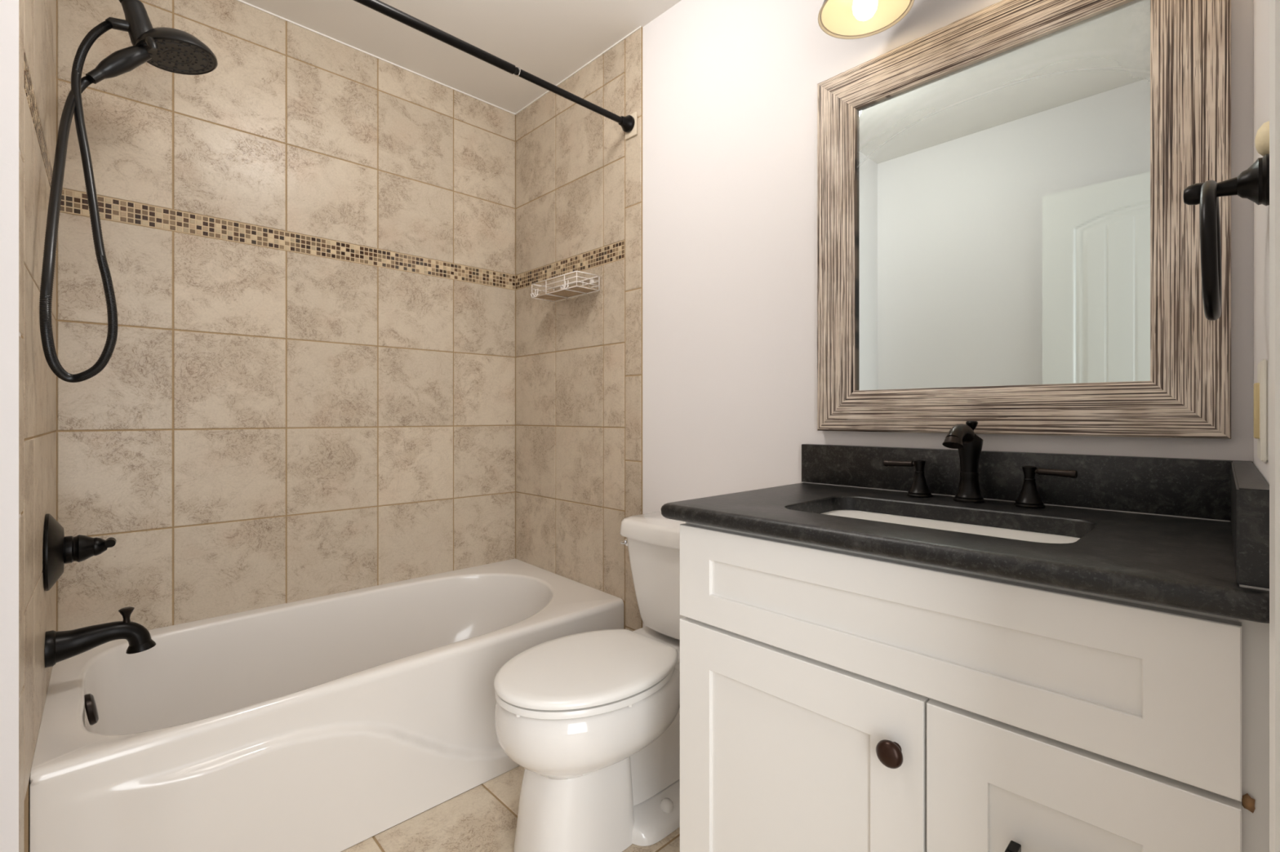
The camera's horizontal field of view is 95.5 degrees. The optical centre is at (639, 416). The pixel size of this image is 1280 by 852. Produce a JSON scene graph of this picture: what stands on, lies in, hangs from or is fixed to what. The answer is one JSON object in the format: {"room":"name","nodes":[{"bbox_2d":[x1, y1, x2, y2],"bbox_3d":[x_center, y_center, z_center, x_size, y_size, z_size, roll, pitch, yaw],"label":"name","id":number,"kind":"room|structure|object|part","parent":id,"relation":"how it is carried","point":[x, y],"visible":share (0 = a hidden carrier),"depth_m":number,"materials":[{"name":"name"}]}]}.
{"room":"bathroom","nodes":[
{"label":"bathroom","id":0,"kind":"room"},
{"bbox_2d":[0,0,20,851],"bbox_3d":[-1.145,-0.176,0.923,0.223,2.513,0.113,0,0,-44],"label":"wall","id":1,"kind":"structure","parent":0,"point":[10,333],"depth_m":0.95,"materials":[{"name":"paint"}]},
{"bbox_2d":[18,0,56,851],"bbox_3d":[-1.372,-0.176,1.270,0.116,2.513,0.922,0,0,-44],"label":"wall","id":2,"kind":"structure","parent":0,"point":[37,18],"depth_m":1.15,"materials":[{"name":"tile"}]},
{"bbox_2d":[23,50,53,188],"bbox_3d":[-1.362,-0.611,1.328,0.002,0.066,0.830,0,0,-42],"label":"trim","id":3,"kind":"structure","parent":2,"relation":"attached to","point":[28,86],"depth_m":1.18,"materials":[{"name":"tile"}]},
{"bbox_2d":[44,513,115,591],"bbox_3d":[-1.347,0.319,1.403,0.121,0.179,0.179,0,0,-44],"label":"shower valve","id":4,"kind":"object","parent":2,"relation":"attached to","point":[60,549],"visible":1,"depth_m":1.35,"materials":[{"name":"black metal"}]},
{"bbox_3d":[-1.343,0.319,1.407,0.078,0.066,0.066,0,0,-44],"label":"handle","id":5,"kind":"part","parent":4,"relation":"part of","materials":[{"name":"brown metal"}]},
{"bbox_3d":[-1.295,0.310,1.416,0.028,0.034,0.071,0,0,-44],"label":"lever","id":6,"kind":"part","parent":4,"relation":"part of","materials":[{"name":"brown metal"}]},
{"bbox_2d":[44,606,155,667],"bbox_3d":[-1.319,0.538,1.430,0.199,0.113,0.082,0,0,-44],"label":"tub spout","id":7,"kind":"object","parent":2,"relation":"attached to","point":[60,646],"visible":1,"depth_m":1.41,"materials":[{"name":"black metal"}]},
{"bbox_3d":[-1.318,0.546,1.431,0.180,0.075,0.074,0,0,-44],"label":"spout","id":8,"kind":"part","parent":7,"relation":"part of","materials":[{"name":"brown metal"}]},
{"bbox_3d":[-1.288,0.502,1.459,0.031,0.040,0.031,0,0,-44],"label":"diverter knob","id":9,"kind":"part","parent":7,"relation":"part of","materials":[{"name":"brown metal"}]},
{"bbox_2d":[39,0,217,382],"bbox_3d":[-1.182,-0.613,1.380,0.329,1.084,0.445,0,0,-44],"label":"shower head","id":10,"kind":"object","parent":2,"relation":"attached to","point":[175,51],"visible":1,"depth_m":1.35},
{"bbox_3d":[-1.218,-0.946,1.533,0.149,0.025,0.151,0,0,-44],"label":"nozzle plate","id":11,"kind":"part","parent":10,"relation":"part of","materials":[{"name":"plastic"}]},
{"bbox_2d":[55,0,515,631],"bbox_3d":[-1.164,-0.176,2.176,1.930,2.513,0.120,0,0,-44],"label":"wall","id":12,"kind":"structure","parent":0,"point":[262,427],"depth_m":2.01,"materials":[{"name":"tile"}]},
{"bbox_2d":[59,188,515,289],"bbox_3d":[-1.106,-0.611,2.149,1.482,0.066,0.002,0,0,-44],"label":"trim","id":13,"kind":"structure","parent":12,"relation":"attached to","point":[72,202],"depth_m":1.99,"materials":[{"name":"tile"}]},
{"bbox_2d":[236,0,641,115],"bbox_3d":[-0.817,-1.381,1.851,1.480,0.005,0.831,0,0,-44],"label":"trim","id":14,"kind":"structure","parent":12,"relation":"attached to","point":[241,1],"depth_m":2.24,"materials":[{"name":"paint"}]},
{"bbox_2d":[241,0,680,113],"bbox_3d":[-0.311,-1.423,1.147,1.977,0.080,2.787,0,0,-44],"label":"ceiling","id":15,"kind":"structure","parent":0,"point":[548,40],"depth_m":2.10,"materials":[{"name":"paint"}]},
{"bbox_2d":[341,765,679,851],"bbox_3d":[-0.253,1.120,1.086,1.977,0.080,2.956,0,0,-44],"label":"floor","id":16,"kind":"structure","parent":0,"point":[483,818],"depth_m":1.52,"materials":[{"name":"tile"}]},
{"bbox_2d":[30,559,623,851],"bbox_3d":[-0.848,0.866,1.866,1.501,0.426,0.764,0,0,-44],"label":"bathtub","id":17,"kind":"object","parent":16,"relation":"on","point":[329,723],"visible":0.84,"depth_m":1.57,"materials":[{"name":"ceramic"}]},
{"bbox_2d":[493,511,685,851],"bbox_3d":[-0.053,0.700,1.595,0.732,0.758,0.400,0,0,-44],"label":"toilet","id":18,"kind":"object","parent":16,"relation":"on","point":[591,720],"visible":0.84,"depth_m":1.42,"materials":[{"name":"ceramic"}]},
{"bbox_3d":[-0.149,0.670,1.502,0.458,0.018,0.382,0,0,-44],"label":"seat","id":19,"kind":"part","parent":18,"relation":"part of","materials":[{"name":"plastic"}]},
{"bbox_3d":[-0.143,0.646,1.508,0.481,0.022,0.386,0,0,-44],"label":"lid","id":20,"kind":"part","parent":18,"relation":"part of","materials":[{"name":"plastic"}]},
{"bbox_3d":[-0.051,0.398,1.834,0.023,0.024,0.041,0,0,-44],"label":"flush lever","id":21,"kind":"part","parent":18,"relation":"part of","materials":[{"name":"silver metal"}]},
{"bbox_3d":[0.129,0.349,1.769,0.229,0.056,0.400,0,0,-44],"label":"tank lid","id":22,"kind":"part","parent":18,"relation":"part of","materials":[{"name":"ceramic"}]},
{"bbox_3d":[0.133,0.511,1.772,0.206,0.282,0.364,0,0,-44],"label":"tank","id":23,"kind":"part","parent":18,"relation":"part of","materials":[{"name":"ceramic"}]},
{"bbox_2d":[680,510,1269,851],"bbox_3d":[0.552,0.646,1.075,0.584,0.868,0.827,0,0,-44],"label":"vanity cabinet","id":24,"kind":"object","parent":16,"relation":"on","point":[833,700],"visible":0.99,"depth_m":0.83,"materials":[{"name":"paint"}]},
{"bbox_3d":[0.254,0.696,1.028,0.020,0.558,0.480,0,0,-44],"label":"door","id":25,"kind":"part","parent":24,"relation":"part of","materials":[{"name":"paint"}]},
{"bbox_3d":[0.373,0.501,0.865,0.035,0.039,0.039,0,0,-44],"label":"knob","id":26,"kind":"part","parent":24,"relation":"part of","materials":[{"name":"brown metal"}]},
{"bbox_2d":[661,482,1269,623],"bbox_3d":[0.544,0.196,1.090,0.578,0.032,0.862,0,0,-44],"label":"countertop","id":27,"kind":"structure","parent":24,"relation":"on","point":[1184,563],"depth_m":0.87,"materials":[{"name":"black stone"}]},
{"bbox_2d":[883,459,933,497],"bbox_3d":[0.611,0.139,1.325,0.053,0.082,0.104,0,0,-44],"label":"handle","id":28,"kind":"object","parent":27,"relation":"on","point":[919,488],"visible":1,"depth_m":1.30,"materials":[{"name":"black metal"}]},
{"bbox_3d":[0.597,0.110,1.335,0.072,0.016,0.016,0,0,40],"label":"lever","id":29,"kind":"part","parent":28,"relation":"part of","materials":[{"name":"brown metal"}]},
{"bbox_3d":[0.629,0.152,1.307,0.053,0.056,0.053,0,0,-44],"label":"handle","id":30,"kind":"part","parent":28,"relation":"part of","materials":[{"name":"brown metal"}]},
{"bbox_2d":[942,421,985,503],"bbox_3d":[0.664,0.095,1.198,0.146,0.170,0.059,0,0,-44],"label":"sink faucet","id":31,"kind":"object","parent":27,"relation":"on","point":[962,437],"visible":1,"depth_m":1.21,"materials":[{"name":"black metal"}]},
{"bbox_3d":[0.662,0.045,1.196,0.118,0.058,0.030,0,0,-44],"label":"spout","id":32,"kind":"part","parent":31,"relation":"part of","materials":[{"name":"brown metal"}]},
{"bbox_3d":[0.704,0.031,1.234,0.023,0.042,0.023,0,0,-44],"label":"pop rod","id":33,"kind":"part","parent":31,"relation":"part of","materials":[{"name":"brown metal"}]},
{"bbox_2d":[1013,465,1077,508],"bbox_3d":[0.791,0.139,1.137,0.053,0.082,0.104,0,0,-44],"label":"handle","id":34,"kind":"object","parent":27,"relation":"on","point":[1028,497],"visible":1,"depth_m":1.14,"materials":[{"name":"black metal"}]},
{"bbox_3d":[0.774,0.152,1.155,0.053,0.056,0.053,0,0,-44],"label":"handle","id":35,"kind":"part","parent":34,"relation":"part of","materials":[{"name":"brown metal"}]},
{"bbox_3d":[0.800,0.110,1.123,0.016,0.016,0.072,0,0,-38],"label":"lever","id":36,"kind":"part","parent":34,"relation":"part of","materials":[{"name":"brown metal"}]},
{"bbox_2d":[1231,461,1269,591],"bbox_3d":[0.827,0.128,0.792,0.530,0.104,0.027,0,0,-45],"label":"side splash","id":37,"kind":"object","parent":27,"relation":"on","point":[1250,491],"visible":0.78,"depth_m":0.61,"materials":[{"name":"black stone"}]},
{"bbox_3d":[0.516,0.567,0.719,0.030,0.014,0.108,0,0,-44],"label":"handle","id":38,"kind":"part","parent":24,"relation":"part of","materials":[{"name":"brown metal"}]},
{"bbox_3d":[0.533,0.560,0.737,0.020,0.284,0.318,0,0,-44],"label":"drawer","id":39,"kind":"part","parent":24,"relation":"part of","materials":[{"name":"paint"}]},
{"bbox_2d":[515,0,1253,631],"bbox_3d":[0.322,-0.176,1.823,0.127,2.513,2.687,0,0,-44],"label":"wall","id":40,"kind":"structure","parent":0,"point":[691,371],"depth_m":1.92,"materials":[{"name":"paint"}]},
{"bbox_2d":[353,0,637,140],"bbox_3d":[-0.572,-1.045,1.578,1.502,0.082,0.062,0,0,-44],"label":"shower curtain rod","id":41,"kind":"object","parent":40,"relation":"attached to","point":[628,123],"visible":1,"depth_m":1.70,"materials":[{"name":"black metal"}]},
{"bbox_2d":[530,271,599,302],"bbox_3d":[-0.304,-0.506,2.284,0.140,0.063,0.300,0,0,-44],"label":"basket","id":42,"kind":"object","parent":40,"relation":"attached to","point":[575,290],"visible":1,"depth_m":2.27,"materials":[{"name":"white metal"}]},
{"bbox_2d":[515,240,624,289],"bbox_3d":[-0.313,-0.611,2.394,0.002,0.066,0.740,0,0,-44],"label":"trim","id":43,"kind":"structure","parent":40,"relation":"attached to","point":[615,251],"depth_m":2.34,"materials":[{"name":"tile"}]},
{"bbox_2d":[817,0,914,39],"bbox_3d":[0.710,-1.058,1.157,0.247,0.295,0.727,0,0,-44],"label":"vanity light","id":44,"kind":"object","parent":40,"relation":"attached to","point":[839,19],"visible":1,"depth_m":1.39,"materials":[{"name":"yellow glass"}]},
{"bbox_3d":[0.515,-0.958,1.331,0.055,0.096,0.055,0,0,-44],"label":"bulb","id":45,"kind":"part","parent":44,"relation":"part of","materials":[{"name":"white glass"}]},
{"bbox_2d":[817,0,1231,439],"bbox_3d":[0.746,-0.422,1.275,0.032,0.922,0.771,0,0,-44],"label":"framed mirror","id":46,"kind":"object","parent":40,"relation":"attached to","point":[1008,241],"visible":0.98,"depth_m":1.21,"materials":[{"name":"brown wood"}]},
{"bbox_3d":[0.515,-0.422,1.515,0.032,0.922,0.104,0,0,-44],"label":"frame rail","id":47,"kind":"part","parent":46,"relation":"part of","materials":[{"name":"brown wood"}]},
{"bbox_3d":[0.746,-0.831,1.274,0.032,0.104,0.771,0,0,-44],"label":"frame rail","id":48,"kind":"part","parent":46,"relation":"part of","materials":[{"name":"brown wood"}]},
{"bbox_2d":[857,0,1150,390],"bbox_3d":[0.749,-0.422,1.278,0.004,0.719,0.568,0,0,-44],"label":"mirror glass","id":49,"kind":"object","parent":46,"relation":"on","point":[1003,193],"depth_m":1.23,"materials":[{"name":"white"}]},
{"bbox_3d":[0.746,-0.013,1.274,0.032,0.104,0.771,0,0,-44],"label":"frame rail","id":50,"kind":"part","parent":46,"relation":"part of","materials":[{"name":"brown wood"}]},
{"bbox_3d":[0.977,-0.422,1.033,0.032,0.922,0.104,0,0,-44],"label":"frame rail","id":51,"kind":"part","parent":46,"relation":"part of","materials":[{"name":"brown wood"}]},
{"bbox_2d":[800,444,1253,521],"bbox_3d":[0.739,0.128,1.284,0.028,0.104,0.846,0,0,-44],"label":"backsplash","id":52,"kind":"structure","parent":40,"relation":"attached to","point":[1188,488],"depth_m":1.16,"materials":[{"name":"black stone"}]},
{"bbox_2d":[1253,0,1269,484],"bbox_3d":[0.500,-0.176,0.365,1.847,2.513,0.155,0,0,-44],"label":"wall","id":53,"kind":"structure","parent":0,"point":[1260,7],"depth_m":0.83,"materials":[{"name":"paint"}]},
{"bbox_2d":[1182,153,1269,320],"bbox_3d":[0.699,-0.208,0.695,0.167,0.185,0.073,0,0,-44],"label":"towel ring","id":54,"kind":"object","parent":53,"relation":"attached to","point":[1252,184],"visible":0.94,"depth_m":0.66,"materials":[{"name":"black metal"}]},
{"bbox_3d":[0.705,-0.272,0.688,0.058,0.058,0.053,0,0,-44],"label":"post","id":55,"kind":"part","parent":54,"relation":"part of","materials":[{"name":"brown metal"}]},
{"bbox_2d":[1253,359,1267,462],"bbox_3d":[0.774,-0.006,0.725,0.090,0.123,0.012,0,0,-44],"label":"light switch","id":56,"kind":"object","parent":53,"relation":"attached to","point":[1260,388],"visible":1,"depth_m":0.69,"materials":[{"name":"plastic"}]},
{"bbox_2d":[1254,120,1269,156],"bbox_3d":[0.728,-0.322,0.679,0.040,0.040,0.014,0,0,-44],"label":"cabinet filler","id":57,"kind":"object","parent":53,"relation":"attached to","point":[1262,136],"visible":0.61,"depth_m":0.67,"materials":[{"name":"beige"}]},
{"bbox_2d":[1269,0,1279,851],"bbox_3d":[0.156,0.007,0.108,0.016,2.145,0.906,0,0,45],"label":"trim","id":58,"kind":"structure","parent":53,"relation":"attached to","point":[1274,5],"depth_m":0.39,"materials":[{"name":"paint"}]}
]}

